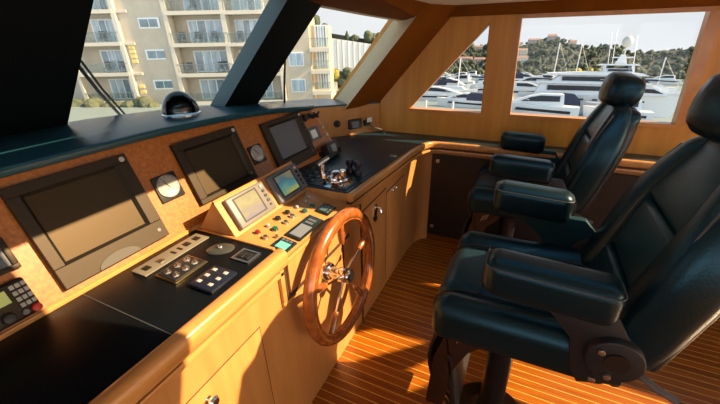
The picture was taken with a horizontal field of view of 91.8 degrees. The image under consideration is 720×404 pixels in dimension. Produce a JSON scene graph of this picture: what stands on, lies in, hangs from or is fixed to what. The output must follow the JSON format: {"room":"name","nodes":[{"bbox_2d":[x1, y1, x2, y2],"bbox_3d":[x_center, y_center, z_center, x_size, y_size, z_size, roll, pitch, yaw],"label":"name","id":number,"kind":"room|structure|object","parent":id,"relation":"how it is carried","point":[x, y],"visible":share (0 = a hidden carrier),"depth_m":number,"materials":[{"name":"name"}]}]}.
{"room":"control cabin","nodes":[
{"label":"control cabin","id":0,"kind":"room"},
{"bbox_2d":[0,0,93,136],"bbox_3d":[-1.204,-0.443,1.056,0.709,0.702,0.678,10,28,23],"label":"pillar","id":1,"kind":"structure","parent":0,"point":[42,42],"depth_m":1.21,"materials":[{"name":"black plastic"}]},
{"bbox_2d":[211,0,320,105],"bbox_3d":[-0.533,-0.871,2.015,0.867,0.782,0.347,6,26,14],"label":"pillar","id":2,"kind":"structure","parent":0,"point":[281,24],"depth_m":1.95,"materials":[{"name":"black plastic"}]},
{"bbox_2d":[417,0,543,4],"bbox_3d":[1.725,-0.255,-0.058,4.508,0.069,4.336,10,28,23],"label":"ceiling","id":3,"kind":"structure","parent":0,"point":[443,2],"depth_m":2.28,"materials":[{"name":"beige wood"}]},
{"bbox_2d":[311,238,719,403],"bbox_3d":[1.714,1.510,0.810,4.623,0.046,4.336,10,28,23],"label":"floor","id":4,"kind":"structure","parent":0,"point":[385,361],"depth_m":1.99,"materials":[{"name":"brown wood"}]},
{"bbox_2d":[0,225,352,403],"bbox_3d":[-0.736,0.812,1.175,0.523,1.005,2.259,10,28,23],"label":"console","id":5,"kind":"object","parent":4,"relation":"on","point":[125,336],"depth_m":1.09,"materials":[{"name":"brown wood"}]},
{"bbox_2d":[0,277,42,331],"bbox_3d":[-0.996,0.304,0.943,0.072,0.106,0.193,10,28,23],"label":"control panel","id":6,"kind":"object","parent":5,"relation":"on","point":[18,302],"visible":1,"depth_m":0.98,"materials":[{"name":"black plastic"}]},
{"bbox_2d":[141,265,151,270],"bbox_3d":[-0.758,0.234,1.239,0.030,0.003,0.023,10,28,23],"label":"rocker switch","id":7,"kind":"object","parent":5,"relation":"attached to","point":[144,267],"depth_m":1.24,"materials":[{"name":"black plastic"}]},
{"bbox_2d":[155,258,165,262],"bbox_3d":[-0.731,0.214,1.278,0.030,0.003,0.023,10,28,23],"label":"rocker switch","id":8,"kind":"object","parent":5,"relation":"attached to","point":[158,260],"depth_m":1.28,"materials":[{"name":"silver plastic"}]},
{"bbox_2d":[0,102,331,332],"bbox_3d":[-1.061,-0.056,1.429,0.659,0.457,2.847,10,28,23],"label":"dashboard","id":9,"kind":"object","parent":5,"relation":"on","point":[145,139],"visible":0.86,"depth_m":1.37,"materials":[{"name":"brown wood"}]},
{"bbox_2d":[0,237,21,275],"bbox_3d":[-1.041,0.178,0.935,0.050,0.096,0.172,10,28,23],"label":"display","id":10,"kind":"object","parent":9,"relation":"attached to","point":[9,262],"visible":1,"depth_m":0.99,"materials":[{"name":"black plastic"}]},
{"bbox_2d":[0,153,168,289],"bbox_3d":[-0.900,0.048,1.194,0.152,0.325,0.368,10,28,23],"label":"monitor","id":11,"kind":"object","parent":9,"relation":"attached to","point":[82,221],"visible":1,"depth_m":1.16,"materials":[{"name":"black plastic"}]},
{"bbox_2d":[0,102,313,177],"bbox_3d":[-1.105,-0.198,1.379,0.571,0.155,2.840,10,28,23],"label":"shelf","id":12,"kind":"object","parent":9,"relation":"attached to","point":[145,139],"depth_m":1.39,"materials":[{"name":"blue leather"}]},
{"bbox_2d":[150,171,185,203],"bbox_3d":[-0.784,-0.062,1.429,0.049,0.103,0.108,10,28,23],"label":"round gauge","id":13,"kind":"object","parent":9,"relation":"attached to","point":[167,186],"visible":1,"depth_m":1.42,"materials":[{"name":"black plastic"}]},
{"bbox_2d":[161,91,200,116],"bbox_3d":[-0.869,-0.471,1.681,0.174,0.123,0.174,-8,26,-13],"label":"compass","id":14,"kind":"object","parent":9,"relation":"on","point":[175,103],"visible":1,"depth_m":1.65,"materials":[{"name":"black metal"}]},
{"bbox_2d":[169,126,257,205],"bbox_3d":[-0.668,-0.183,1.646,0.125,0.268,0.363,10,28,23],"label":"monitor","id":15,"kind":"object","parent":9,"relation":"attached to","point":[215,164],"visible":1,"depth_m":1.62,"materials":[{"name":"black plastic"}]},
{"bbox_2d":[247,143,266,164],"bbox_3d":[-0.550,-0.257,1.869,0.046,0.095,0.099,10,28,23],"label":"round gauge","id":16,"kind":"object","parent":9,"relation":"attached to","point":[256,152],"visible":1,"depth_m":1.86,"materials":[{"name":"black plastic"}]},
{"bbox_2d":[258,112,316,167],"bbox_3d":[-0.420,-0.368,2.104,0.130,0.279,0.374,10,28,23],"label":"monitor","id":17,"kind":"object","parent":9,"relation":"attached to","point":[287,138],"visible":0.94,"depth_m":2.09,"materials":[{"name":"black plastic"}]},
{"bbox_2d":[302,111,319,121],"bbox_3d":[-0.322,-0.574,2.323,0.041,0.052,0.186,12,28,25],"label":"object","id":18,"kind":"object","parent":9,"relation":"attached to","point":[305,117],"visible":0.98,"depth_m":2.31,"materials":[{"name":"black plastic"}]},
{"bbox_2d":[307,125,321,141],"bbox_3d":[-0.303,-0.457,2.328,0.045,0.087,0.122,10,28,23],"label":"display","id":19,"kind":"object","parent":9,"relation":"attached to","point":[314,132],"visible":0.86,"depth_m":2.32,"materials":[{"name":"grey plastic"}]},
{"bbox_2d":[155,255,207,283],"bbox_3d":[-0.630,0.228,1.232,0.104,0.025,0.138,10,28,23],"label":"switch panel","id":20,"kind":"object","parent":5,"relation":"on","point":[178,271],"visible":1,"depth_m":1.22,"materials":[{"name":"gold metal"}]},
{"bbox_2d":[164,268,170,273],"bbox_3d":[-0.667,0.236,1.206,0.025,0.015,0.025,10,28,23],"label":"toggle switch","id":21,"kind":"object","parent":20,"relation":"attached to","point":[168,270],"depth_m":1.20,"materials":[{"name":"silver metal"}]},
{"bbox_2d":[172,271,179,276],"bbox_3d":[-0.629,0.243,1.190,0.025,0.015,0.025,10,28,23],"label":"toggle switch","id":22,"kind":"object","parent":20,"relation":"attached to","point":[174,273],"depth_m":1.19,"materials":[{"name":"silver metal"}]},
{"bbox_2d":[174,262,180,267],"bbox_3d":[-0.650,0.220,1.239,0.025,0.015,0.025,10,28,23],"label":"toggle switch","id":23,"kind":"object","parent":20,"relation":"attached to","point":[178,264],"depth_m":1.24,"materials":[{"name":"silver metal"}]},
{"bbox_2d":[182,265,189,270],"bbox_3d":[-0.612,0.227,1.223,0.025,0.015,0.025,10,28,23],"label":"toggle switch","id":24,"kind":"object","parent":20,"relation":"attached to","point":[184,267],"depth_m":1.22,"materials":[{"name":"silver metal"}]},
{"bbox_2d":[189,265,236,294],"bbox_3d":[-0.492,0.258,1.172,0.106,0.017,0.115,10,28,23],"label":"panel","id":25,"kind":"object","parent":5,"relation":"on","point":[214,278],"visible":1,"depth_m":1.16,"materials":[{"name":"black plastic"}]},
{"bbox_2d":[206,243,234,254],"bbox_3d":[-0.539,0.174,1.345,0.097,0.022,0.087,10,28,23],"label":"control knob","id":26,"kind":"object","parent":5,"relation":"on","point":[222,248],"visible":1,"depth_m":1.34,"materials":[{"name":"grey metal"}]},
{"bbox_2d":[230,248,260,263],"bbox_3d":[-0.425,0.200,1.300,0.083,0.009,0.071,10,28,23],"label":"framed piece","id":27,"kind":"object","parent":5,"relation":"on","point":[246,256],"visible":1,"depth_m":1.29,"materials":[{"name":"silver metal"}]},
{"bbox_2d":[197,161,350,292],"bbox_3d":[-0.381,0.067,1.651,0.476,0.352,0.536,10,28,23],"label":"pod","id":28,"kind":"object","parent":5,"relation":"on","point":[269,228],"visible":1,"depth_m":1.51,"materials":[{"name":"brown wood"}]},
{"bbox_2d":[223,181,275,229],"bbox_3d":[-0.475,0.011,1.526,0.087,0.128,0.230,10,28,23],"label":"display","id":29,"kind":"object","parent":28,"relation":"on","point":[254,202],"visible":1,"depth_m":1.50,"materials":[{"name":"grey plastic"}]},
{"bbox_2d":[270,236,296,252],"bbox_3d":[-0.310,0.174,1.421,0.078,0.023,0.080,10,28,23],"label":"control display","id":30,"kind":"object","parent":28,"relation":"on","point":[283,243],"visible":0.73,"depth_m":1.42,"materials":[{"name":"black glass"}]},
{"bbox_2d":[265,164,307,203],"bbox_3d":[-0.362,-0.095,1.743,0.087,0.128,0.230,10,28,23],"label":"display","id":31,"kind":"object","parent":28,"relation":"on","point":[287,182],"visible":1,"depth_m":1.72,"materials":[{"name":"grey plastic"}]},
{"bbox_2d":[285,215,322,240],"bbox_3d":[-0.244,0.112,1.548,0.078,0.022,0.193,10,28,23],"label":"control display","id":32,"kind":"object","parent":28,"relation":"on","point":[308,224],"visible":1,"depth_m":1.53,"materials":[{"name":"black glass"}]},
{"bbox_2d":[315,203,335,215],"bbox_3d":[-0.166,0.035,1.705,0.071,0.021,0.087,10,28,23],"label":"control display","id":33,"kind":"object","parent":28,"relation":"on","point":[326,209],"visible":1,"depth_m":1.69,"materials":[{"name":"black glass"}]},
{"bbox_2d":[303,207,374,345],"bbox_3d":[-0.101,0.347,1.693,0.147,0.658,0.659,10,28,23],"label":"steering wheel","id":34,"kind":"object","parent":5,"relation":"attached to","point":[311,288],"visible":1,"depth_m":1.61,"materials":[{"name":"brown wood"}]},
{"bbox_2d":[298,131,662,334],"bbox_3d":[1.013,0.242,2.277,3.554,1.013,1.539,10,28,23],"label":"cabinet","id":35,"kind":"object","parent":4,"relation":"on","point":[421,192],"visible":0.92,"depth_m":2.67,"materials":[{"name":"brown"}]},
{"bbox_2d":[259,98,379,137],"bbox_3d":[-0.371,-0.733,3.059,1.014,0.342,0.533,-17,30,-30],"label":"panel","id":36,"kind":"object","parent":35,"relation":"on","point":[331,110],"depth_m":2.97,"materials":[{"name":"brown wood"}]},
{"bbox_2d":[348,118,361,129],"bbox_3d":[-0.041,-0.672,3.005,0.126,0.080,0.038,-17,30,-30],"label":"box","id":37,"kind":"object","parent":36,"relation":"attached to","point":[353,123],"visible":1,"depth_m":2.99,"materials":[{"name":"black plastic"}]},
{"bbox_2d":[352,121,358,127],"bbox_3d":[-0.040,-0.663,2.988,0.071,0.053,0.004,-17,30,-30],"label":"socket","id":38,"kind":"object","parent":37,"relation":"attached to","point":[355,124],"depth_m":2.99,"materials":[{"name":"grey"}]},
{"bbox_2d":[363,117,384,133],"bbox_3d":[0.126,-0.673,3.076,0.192,0.145,0.057,1,26,4],"label":"plug","id":39,"kind":"object","parent":36,"relation":"attached to","point":[365,122],"visible":1,"depth_m":3.06,"materials":[{"name":"black plastic"}]},
{"bbox_3d":[-0.235,-1.049,2.530,1.056,0.879,1.047,10,28,23],"label":"window","id":40,"kind":"structure","parent":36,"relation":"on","visible":0},
{"bbox_2d":[283,61,285,102],"bbox_3d":[-0.559,-0.872,2.589,0.024,0.440,0.577,-8,26,-14],"label":"wiper","id":41,"kind":"object","parent":40,"relation":"attached to","point":[284,69],"visible":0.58,"depth_m":2.51,"materials":[{"name":"black metal"}]},
{"bbox_2d":[319,139,341,157],"bbox_3d":[-0.197,-0.360,2.381,0.113,0.105,0.179,10,28,23],"label":"radio","id":42,"kind":"object","parent":35,"relation":"on","point":[328,148],"visible":0.77,"depth_m":2.33,"materials":[{"name":"black plastic"}]},
{"bbox_2d":[299,158,371,189],"bbox_3d":[-0.185,-0.186,2.001,0.402,0.089,0.343,10,28,23],"label":"mat","id":43,"kind":"object","parent":35,"relation":"on","point":[311,174],"depth_m":2.01,"materials":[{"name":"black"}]},
{"bbox_2d":[316,151,352,187],"bbox_3d":[-0.131,-0.171,1.872,0.180,0.163,0.179,10,28,23],"label":"lever","id":44,"kind":"object","parent":43,"relation":"on","point":[334,178],"visible":1,"depth_m":1.85,"materials":[{"name":"silver metal"}]},
{"bbox_2d":[373,203,382,221],"bbox_3d":[0.116,0.071,2.187,0.048,0.117,0.073,10,28,23],"label":"door handle","id":45,"kind":"object","parent":35,"relation":"attached to","point":[375,211],"visible":1,"depth_m":2.18,"materials":[{"name":"silver metal"}]},
{"bbox_2d":[298,131,662,192],"bbox_3d":[1.006,-0.171,2.088,3.554,0.099,1.524,10,28,23],"label":"countertop","id":46,"kind":"structure","parent":35,"relation":"on","point":[374,149],"depth_m":2.60,"materials":[{"name":"black"}]},
{"bbox_2d":[462,71,645,237],"bbox_3d":[1.194,-0.079,2.356,0.859,1.516,0.711,10,28,23],"label":"chair","id":47,"kind":"object","parent":4,"relation":"on","point":[603,139],"visible":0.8,"depth_m":2.00,"materials":[{"name":"black leather"}]},
{"bbox_2d":[425,73,719,403],"bbox_3d":[0.746,0.358,1.333,0.859,1.626,0.711,10,28,23],"label":"chair","id":48,"kind":"object","parent":4,"relation":"on","point":[615,303],"visible":1,"depth_m":1.06,"materials":[{"name":"black leather"}]},
{"bbox_2d":[333,6,719,155],"bbox_3d":[2.226,-0.334,2.357,5.520,2.024,0.080,10,28,23],"label":"wall","id":49,"kind":"structure","parent":0,"point":[457,33],"depth_m":2.68,"materials":[{"name":"brown wood"}]},
{"bbox_2d":[310,0,428,20],"bbox_3d":[-0.499,-0.766,1.138,0.623,0.264,3.874,10,28,23],"label":"trim","id":50,"kind":"structure","parent":49,"relation":"attached to","point":[395,10],"depth_m":2.09,"materials":[{"name":"beige paint"}]},
{"bbox_2d":[336,4,456,109],"bbox_3d":[0.191,-1.166,2.788,1.226,0.805,0.402,10,28,23],"label":"window pillar","id":51,"kind":"structure","parent":49,"relation":"attached to","point":[403,41],"depth_m":2.72,"materials":[{"name":"beige paint"}]},
{"bbox_2d":[409,23,489,115],"bbox_3d":[0.700,-1.048,2.785,0.602,0.664,0.074,10,28,23],"label":"window","id":52,"kind":"structure","parent":49,"relation":"in","point":[412,109],"depth_m":2.85,"materials":[{"name":"clear glass"}]},
{"bbox_2d":[448,0,719,16],"bbox_3d":[2.514,-1.075,1.770,4.784,0.090,0.041,10,28,23],"label":"trim","id":53,"kind":"structure","parent":49,"relation":"attached to","point":[546,6],"depth_m":2.27,"materials":[{"name":"brown wood"}]},
{"bbox_2d":[509,6,719,128],"bbox_3d":[1.630,-0.898,2.370,1.103,0.706,0.076,10,28,23],"label":"window","id":54,"kind":"structure","parent":49,"relation":"in","point":[710,26],"depth_m":2.19,"materials":[{"name":"clear glass"}]},
{"label":"outside","id":55,"kind":"structure","parent":0,"visible":0},
{"bbox_2d":[334,81,337,91],"bbox_3d":[-34.917,-17.712,57.866,74.364,2.371,70.114,10,28,23],"label":"quay","id":56,"kind":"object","parent":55,"point":[335,83],"depth_m":56.39,"materials":[{"name":"beige concrete"}]},
{"bbox_2d":[72,99,87,106],"bbox_3d":[-27.598,-9.367,35.140,2.389,2.006,2.071,10,28,23],"label":"bush","id":57,"kind":"object","parent":56,"relation":"on","point":[77,102],"visible":0.18,"depth_m":34.43,"materials":[{"name":"green plant"}]},
{"bbox_2d":[83,97,104,107],"bbox_3d":[-26.576,-9.404,34.973,1.794,2.158,2.138,-3,25,-3],"label":"bush","id":58,"kind":"object","parent":56,"relation":"on","point":[92,102],"visible":0.46,"depth_m":34.15,"materials":[{"name":"green plant"}]},
{"bbox_2d":[120,96,139,107],"bbox_3d":[-22.494,-9.401,34.994,2.427,2.274,1.562,-12,27,-21],"label":"bush","id":59,"kind":"object","parent":56,"relation":"on","point":[127,104],"visible":0.27,"depth_m":34.28,"materials":[{"name":"green plant"}]},
{"bbox_2d":[138,96,159,107],"bbox_3d":[-21.194,-9.424,34.969,2.113,2.313,2.091,-15,29,-26],"label":"bush","id":60,"kind":"object","parent":56,"relation":"on","point":[144,101],"visible":0.48,"depth_m":34.20,"materials":[{"name":"green plant"}]},
{"bbox_2d":[73,0,334,104],"bbox_3d":[-18.611,-18.792,37.178,30.972,20.189,8.106,-1,25,0],"label":"apartment building","id":61,"kind":"structure","parent":56,"relation":"on","point":[142,34],"depth_m":35.43,"materials":[{"name":"beige paint"}]},
{"bbox_2d":[97,31,106,41],"bbox_3d":[-25.785,-16.462,34.776,0.551,1.010,0.535,-1,25,0],"label":"patio chair","id":62,"kind":"object","parent":61,"relation":"on","point":[100,34],"visible":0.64,"depth_m":34.87,"materials":[{"name":"grey metal"}]},
{"bbox_2d":[103,62,112,71],"bbox_3d":[-26.031,-13.915,35.986,0.551,1.010,0.535,-1,25,0],"label":"patio chair","id":63,"kind":"object","parent":61,"relation":"on","point":[107,65],"visible":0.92,"depth_m":36.08,"materials":[{"name":"grey metal"}]},
{"bbox_2d":[117,61,125,71],"bbox_3d":[-24.654,-13.947,35.986,0.551,1.010,0.535,-1,25,0],"label":"patio chair","id":64,"kind":"object","parent":61,"relation":"on","point":[120,65],"visible":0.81,"depth_m":36.01,"materials":[{"name":"grey metal"}]},
{"bbox_2d":[178,32,185,40],"bbox_3d":[-17.828,-16.415,34.888,0.551,1.010,0.535,-1,25,0],"label":"patio chair","id":65,"kind":"object","parent":61,"relation":"on","point":[183,37],"visible":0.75,"depth_m":34.95,"materials":[{"name":"grey metal"}]},
{"bbox_2d":[186,62,193,72],"bbox_3d":[-17.615,-13.878,36.097,0.551,1.010,0.535,-1,25,0],"label":"patio chair","id":66,"kind":"object","parent":61,"relation":"on","point":[189,66],"visible":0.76,"depth_m":36.19,"materials":[{"name":"grey metal"}]},
{"bbox_2d":[188,0,196,10],"bbox_3d":[-16.205,-18.981,33.684,0.551,1.010,0.535,-1,25,0],"label":"patio chair","id":67,"kind":"object","parent":61,"relation":"on","point":[192,2],"visible":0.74,"depth_m":33.76,"materials":[{"name":"grey metal"}]},
{"bbox_2d":[193,32,201,42],"bbox_3d":[-16.299,-16.451,34.888,0.551,1.010,0.535,-1,25,0],"label":"patio chair","id":68,"kind":"object","parent":61,"relation":"on","point":[198,33],"visible":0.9,"depth_m":34.96,"materials":[{"name":"grey metal"}]},
{"bbox_2d":[210,31,217,42],"bbox_3d":[-14.617,-16.491,34.888,0.551,1.010,0.535,-1,25,0],"label":"patio chair","id":69,"kind":"object","parent":61,"relation":"on","point":[215,34],"visible":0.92,"depth_m":34.98,"materials":[{"name":"grey metal"}]},
{"bbox_2d":[217,62,224,72],"bbox_3d":[-14.404,-13.954,36.097,0.551,1.010,0.535,-1,25,0],"label":"patio chair","id":70,"kind":"object","parent":61,"relation":"on","point":[220,65],"visible":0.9,"depth_m":36.18,"materials":[{"name":"grey metal"}]},
{"bbox_2d":[237,31,243,42],"bbox_3d":[-12.016,-16.510,34.907,0.551,1.010,0.535,-1,25,0],"label":"patio chair","id":71,"kind":"object","parent":61,"relation":"on","point":[240,35],"visible":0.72,"depth_m":35.00,"materials":[{"name":"grey metal"}]},
{"bbox_2d":[333,68,340,81],"bbox_3d":[-4.980,-21.419,59.734,3.571,3.428,2.690,10,28,23],"label":"shrub","id":72,"kind":"object","parent":56,"relation":"on","point":[336,72],"visible":0.28,"depth_m":58.68,"materials":[{"name":"yellow plant"}]},
{"bbox_2d":[337,67,352,87],"bbox_3d":[-2.500,-21.411,59.953,3.863,3.333,2.614,1,26,5],"label":"shrub","id":73,"kind":"object","parent":56,"relation":"on","point":[346,71],"visible":0.39,"depth_m":58.95,"materials":[{"name":"green plant"}]},
{"bbox_2d":[332,38,370,70],"bbox_3d":[-1.008,-30.593,75.184,21.275,10.184,1.219,-1,25,0],"label":"wall","id":74,"kind":"structure","parent":56,"relation":"on","point":[345,53],"depth_m":74.04,"materials":[{"name":"white paint"}]},
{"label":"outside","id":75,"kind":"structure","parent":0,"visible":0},
{"bbox_2d":[450,43,691,78],"bbox_3d":[84.273,-54.834,127.320,172.500,13.053,69.935,10,28,23],"label":"hillside","id":76,"kind":"structure","parent":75,"point":[604,58],"depth_m":121.42,"materials":[{"name":"green plant"}]},
{"bbox_2d":[459,57,472,61],"bbox_3d":[40.559,-54.588,134.202,4.993,2.424,2.409,10,28,23],"label":"house","id":77,"kind":"structure","parent":76,"relation":"on","point":[462,58],"depth_m":133.19,"materials":[{"name":"brown"}]},
{"bbox_2d":[474,57,484,62],"bbox_3d":[45.187,-53.506,132.002,3.973,2.208,2.409,10,28,23],"label":"house","id":78,"kind":"structure","parent":76,"relation":"on","point":[476,59],"depth_m":131.32,"materials":[{"name":"brown"}]},
{"bbox_2d":[517,56,528,62],"bbox_3d":[58.149,-51.510,126.018,4.676,2.336,2.409,10,28,23],"label":"house","id":79,"kind":"structure","parent":76,"relation":"on","point":[523,59],"depth_m":124.97,"materials":[{"name":"beige"}]},
{"bbox_2d":[518,48,527,55],"bbox_3d":[59.806,-56.037,130.551,5.236,2.636,2.409,10,28,23],"label":"house","id":80,"kind":"structure","parent":76,"relation":"on","point":[522,51],"depth_m":129.35,"materials":[{"name":"beige"}]},
{"bbox_2d":[527,38,540,44],"bbox_3d":[69.496,-64.054,139.498,4.577,2.380,2.409,10,28,23],"label":"house","id":81,"kind":"structure","parent":76,"relation":"on","point":[530,40],"depth_m":138.77,"materials":[{"name":"brown"}]},
{"bbox_2d":[547,34,556,40],"bbox_3d":[75.169,-64.343,136.755,3.297,2.625,2.409,10,28,23],"label":"house","id":82,"kind":"structure","parent":76,"relation":"on","point":[550,36],"depth_m":135.90,"materials":[{"name":"brown"}]},
{"bbox_2d":[448,39,692,79],"bbox_3d":[72.541,-52.158,124.755,100.001,11.896,45.359,10,28,23],"label":"scrub","id":83,"kind":"object","parent":76,"relation":"on","point":[552,42],"visible":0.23,"depth_m":123.03,"materials":[{"name":"green plant"}]},
{"bbox_2d":[589,51,596,59],"bbox_3d":[79.956,-50.236,120.012,2.372,2.935,2.544,10,28,23],"label":"tree","id":84,"kind":"object","parent":76,"relation":"on","point":[592,54],"visible":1,"depth_m":119.19,"materials":[{"name":"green plant"}]},
{"bbox_2d":[641,57,651,64],"bbox_3d":[94.260,-46.278,114.950,2.792,2.480,2.267,10,28,23],"label":"tree","id":85,"kind":"object","parent":76,"relation":"on","point":[645,61],"visible":1,"depth_m":114.20,"materials":[{"name":"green plant"}]},
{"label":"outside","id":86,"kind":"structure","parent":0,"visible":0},
{"bbox_2d":[331,33,371,43],"bbox_3d":[-2.078,-39.359,88.233,25.786,7.935,17.205,10,28,23],"label":"bank","id":87,"kind":"object","parent":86,"point":[335,36],"depth_m":84.31,"materials":[{"name":"grey"}]},
{"bbox_2d":[314,15,319,24],"bbox_3d":[-10.965,-41.500,82.279,3.051,5.520,3.761,10,28,23],"label":"tree","id":88,"kind":"object","parent":87,"relation":"on","point":[316,17],"visible":0.38,"depth_m":81.20,"materials":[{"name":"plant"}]},
{"bbox_2d":[351,34,358,41],"bbox_3d":[-1.256,-38.710,83.253,2.015,2.398,1.832,10,28,23],"label":"tree","id":89,"kind":"object","parent":87,"relation":"on","point":[354,38],"visible":0.98,"depth_m":82.62,"materials":[{"name":"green plant"}]},
{"bbox_2d":[363,30,375,43],"bbox_3d":[2.367,-38.903,83.245,3.514,3.813,3.289,10,28,23],"label":"tree","id":90,"kind":"object","parent":87,"relation":"on","point":[369,37],"visible":0.95,"depth_m":82.16,"materials":[{"name":"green plant"}]},
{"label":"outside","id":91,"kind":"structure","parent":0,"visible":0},
{"bbox_2d":[68,80,683,121],"bbox_3d":[47.269,-17.890,57.530,172.500,9.808,138.851,10,28,23],"label":"water","id":92,"kind":"structure","parent":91,"point":[76,113],"depth_m":32.21,"materials":[{"name":"grey liquid"}]},
{"bbox_2d":[419,86,470,100],"bbox_3d":[9.749,-12.941,42.251,7.475,1.982,1.970,10,28,23],"label":"motor boat","id":93,"kind":"object","parent":92,"relation":"on","point":[433,92],"visible":0.48,"depth_m":41.65,"materials":[{"name":"grey plastic"}]},
{"bbox_2d":[432,77,470,88],"bbox_3d":[13.738,-17.396,52.515,5.729,2.661,1.862,13,29,28],"label":"motor boat","id":94,"kind":"object","parent":92,"relation":"on","point":[437,83],"visible":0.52,"depth_m":51.87,"materials":[{"name":"grey plastic"}]},
{"bbox_2d":[437,58,477,92],"bbox_3d":[12.864,-16.658,47.283,6.346,5.159,1.723,10,28,23],"label":"boat","id":95,"kind":"object","parent":92,"relation":"on","point":[457,87],"visible":0.45,"depth_m":47.13,"materials":[{"name":"grey"}]},
{"bbox_2d":[448,72,470,80],"bbox_3d":[23.515,-29.482,82.849,5.471,2.544,1.911,10,28,23],"label":"motor boat","id":96,"kind":"object","parent":92,"relation":"on","point":[456,74],"visible":0.36,"depth_m":82.20,"materials":[{"name":"grey plastic"}]},
{"bbox_2d":[437,92,482,108],"bbox_3d":[10.671,-10.576,36.574,5.291,1.857,1.848,9,27,20],"label":"motor boat","id":97,"kind":"object","parent":92,"relation":"on","point":[473,99],"visible":0.7,"depth_m":35.83,"materials":[{"name":"grey plastic"}]},
{"bbox_2d":[448,74,474,83],"bbox_3d":[18.627,-22.405,65.029,5.134,2.649,1.863,12,29,26],"label":"motor boat","id":98,"kind":"object","parent":92,"relation":"on","point":[463,77],"visible":0.41,"depth_m":63.92,"materials":[{"name":"grey plastic"}]},
{"bbox_2d":[467,71,479,78],"bbox_3d":[32.284,-37.050,101.972,5.083,2.432,1.989,10,28,23],"label":"motor boat","id":99,"kind":"object","parent":92,"relation":"on","point":[472,73],"visible":0.36,"depth_m":101.03,"materials":[{"name":"grey"}]},
{"bbox_2d":[470,64,483,88],"bbox_3d":[21.788,-22.084,59.718,6.348,6.076,1.723,10,28,23],"label":"boat","id":100,"kind":"object","parent":92,"relation":"on","point":[479,82],"visible":0.25,"depth_m":60.52,"materials":[{"name":"grey"}]},
{"bbox_2d":[473,80,483,92],"bbox_3d":[20.177,-17.164,52.692,5.832,2.217,1.855,15,30,30],"label":"motor boat","id":101,"kind":"object","parent":92,"relation":"on","point":[480,88],"visible":0.15,"depth_m":53.02,"materials":[{"name":"grey"}]},
{"bbox_2d":[473,74,484,82],"bbox_3d":[29.146,-28.200,79.798,6.707,2.551,2.449,10,28,23],"label":"motor boat","id":102,"kind":"object","parent":92,"relation":"on","point":[476,80],"visible":0.26,"depth_m":80.53,"materials":[{"name":"grey plastic"}]},
{"bbox_2d":[513,82,537,94],"bbox_3d":[23.680,-15.796,49.304,5.924,2.220,1.908,10,28,23],"label":"motor boat","id":103,"kind":"object","parent":92,"relation":"on","point":[519,86],"visible":0.41,"depth_m":48.78,"materials":[{"name":"grey plastic"}]},
{"bbox_2d":[515,73,539,80],"bbox_3d":[36.431,-27.033,76.868,6.074,2.674,2.166,10,28,23],"label":"motor boat","id":104,"kind":"object","parent":92,"relation":"on","point":[518,76],"visible":0.28,"depth_m":76.40,"materials":[{"name":"grey"}]},
{"bbox_2d":[514,76,542,84],"bbox_3d":[29.298,-20.378,60.336,6.456,2.565,1.948,10,28,23],"label":"motor boat","id":105,"kind":"object","parent":92,"relation":"on","point":[528,79],"visible":0.35,"depth_m":59.58,"materials":[{"name":"grey plastic"}]},
{"bbox_2d":[511,93,579,116],"bbox_3d":[15.303,-8.287,30.346,6.440,2.326,1.977,10,28,23],"label":"motor boat","id":106,"kind":"object","parent":92,"relation":"on","point":[541,103],"visible":0.66,"depth_m":29.37,"materials":[{"name":"grey"}]},
{"bbox_2d":[530,43,566,80],"bbox_3d":[30.513,-21.159,55.609,6.349,7.566,1.723,10,28,23],"label":"boat","id":107,"kind":"object","parent":92,"relation":"on","point":[559,43],"visible":0.25,"depth_m":55.75,"materials":[{"name":"grey"}]},
{"bbox_2d":[541,74,555,77],"bbox_3d":[41.166,-26.414,75.787,5.878,2.416,2.104,10,28,23],"label":"motor boat","id":108,"kind":"object","parent":92,"relation":"on","point":[542,75],"visible":0.09,"depth_m":75.32,"materials":[{"name":"grey"}]},
{"bbox_2d":[560,93,579,106],"bbox_3d":[17.407,-8.715,31.500,4.140,2.267,1.519,10,28,23],"label":"motor boat","id":109,"kind":"object","parent":92,"relation":"on","point":[571,99],"visible":0.14,"depth_m":30.33,"materials":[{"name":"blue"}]},
{"bbox_2d":[471,79,682,85],"bbox_3d":[46.286,-29.537,85.536,75.900,0.376,0.825,10,28,23],"label":"floating dock","id":110,"kind":"object","parent":92,"relation":"on","point":[471,79],"visible":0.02,"depth_m":75.97,"materials":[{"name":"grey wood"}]},
{"bbox_2d":[517,27,680,117],"bbox_3d":[21.553,-11.501,31.154,13.096,7.306,2.790,10,28,23],"label":"motor yacht","id":111,"kind":"object","parent":92,"relation":"on","point":[585,85],"visible":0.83,"depth_m":30.61,"materials":[{"name":"grey"}]},
{"bbox_2d":[583,100,654,120],"bbox_3d":[21.057,-7.419,28.708,4.853,2.020,1.812,10,28,23],"label":"motor boat","id":112,"kind":"object","parent":92,"relation":"on","point":[646,115],"visible":0.26,"depth_m":27.55,"materials":[{"name":"grey plastic"}]},
{"bbox_2d":[645,57,678,89],"bbox_3d":[45.915,-19.366,54.076,6.347,5.617,1.723,10,28,23],"label":"boat","id":113,"kind":"object","parent":92,"relation":"on","point":[665,58],"visible":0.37,"depth_m":53.76,"materials":[{"name":"grey"}]},
{"bbox_2d":[646,75,681,83],"bbox_3d":[71.963,-28.931,82.814,6.651,2.303,2.227,10,28,23],"label":"motor boat","id":114,"kind":"object","parent":92,"relation":"on","point":[665,79],"visible":0.64,"depth_m":82.00,"materials":[{"name":"grey plastic"}]},
{"bbox_3d":[-0.902,-0.657,1.607,0.845,0.764,0.759,10,28,23],"label":"window","id":115,"kind":"structure","parent":0,"visible":0},
{"bbox_2d":[79,60,124,114],"bbox_3d":[-1.204,-0.500,1.659,0.026,0.343,0.442,-9,27,-16],"label":"wiper","id":116,"kind":"object","parent":115,"relation":"attached to","point":[81,69],"visible":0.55,"depth_m":1.57,"materials":[{"name":"black metal"}]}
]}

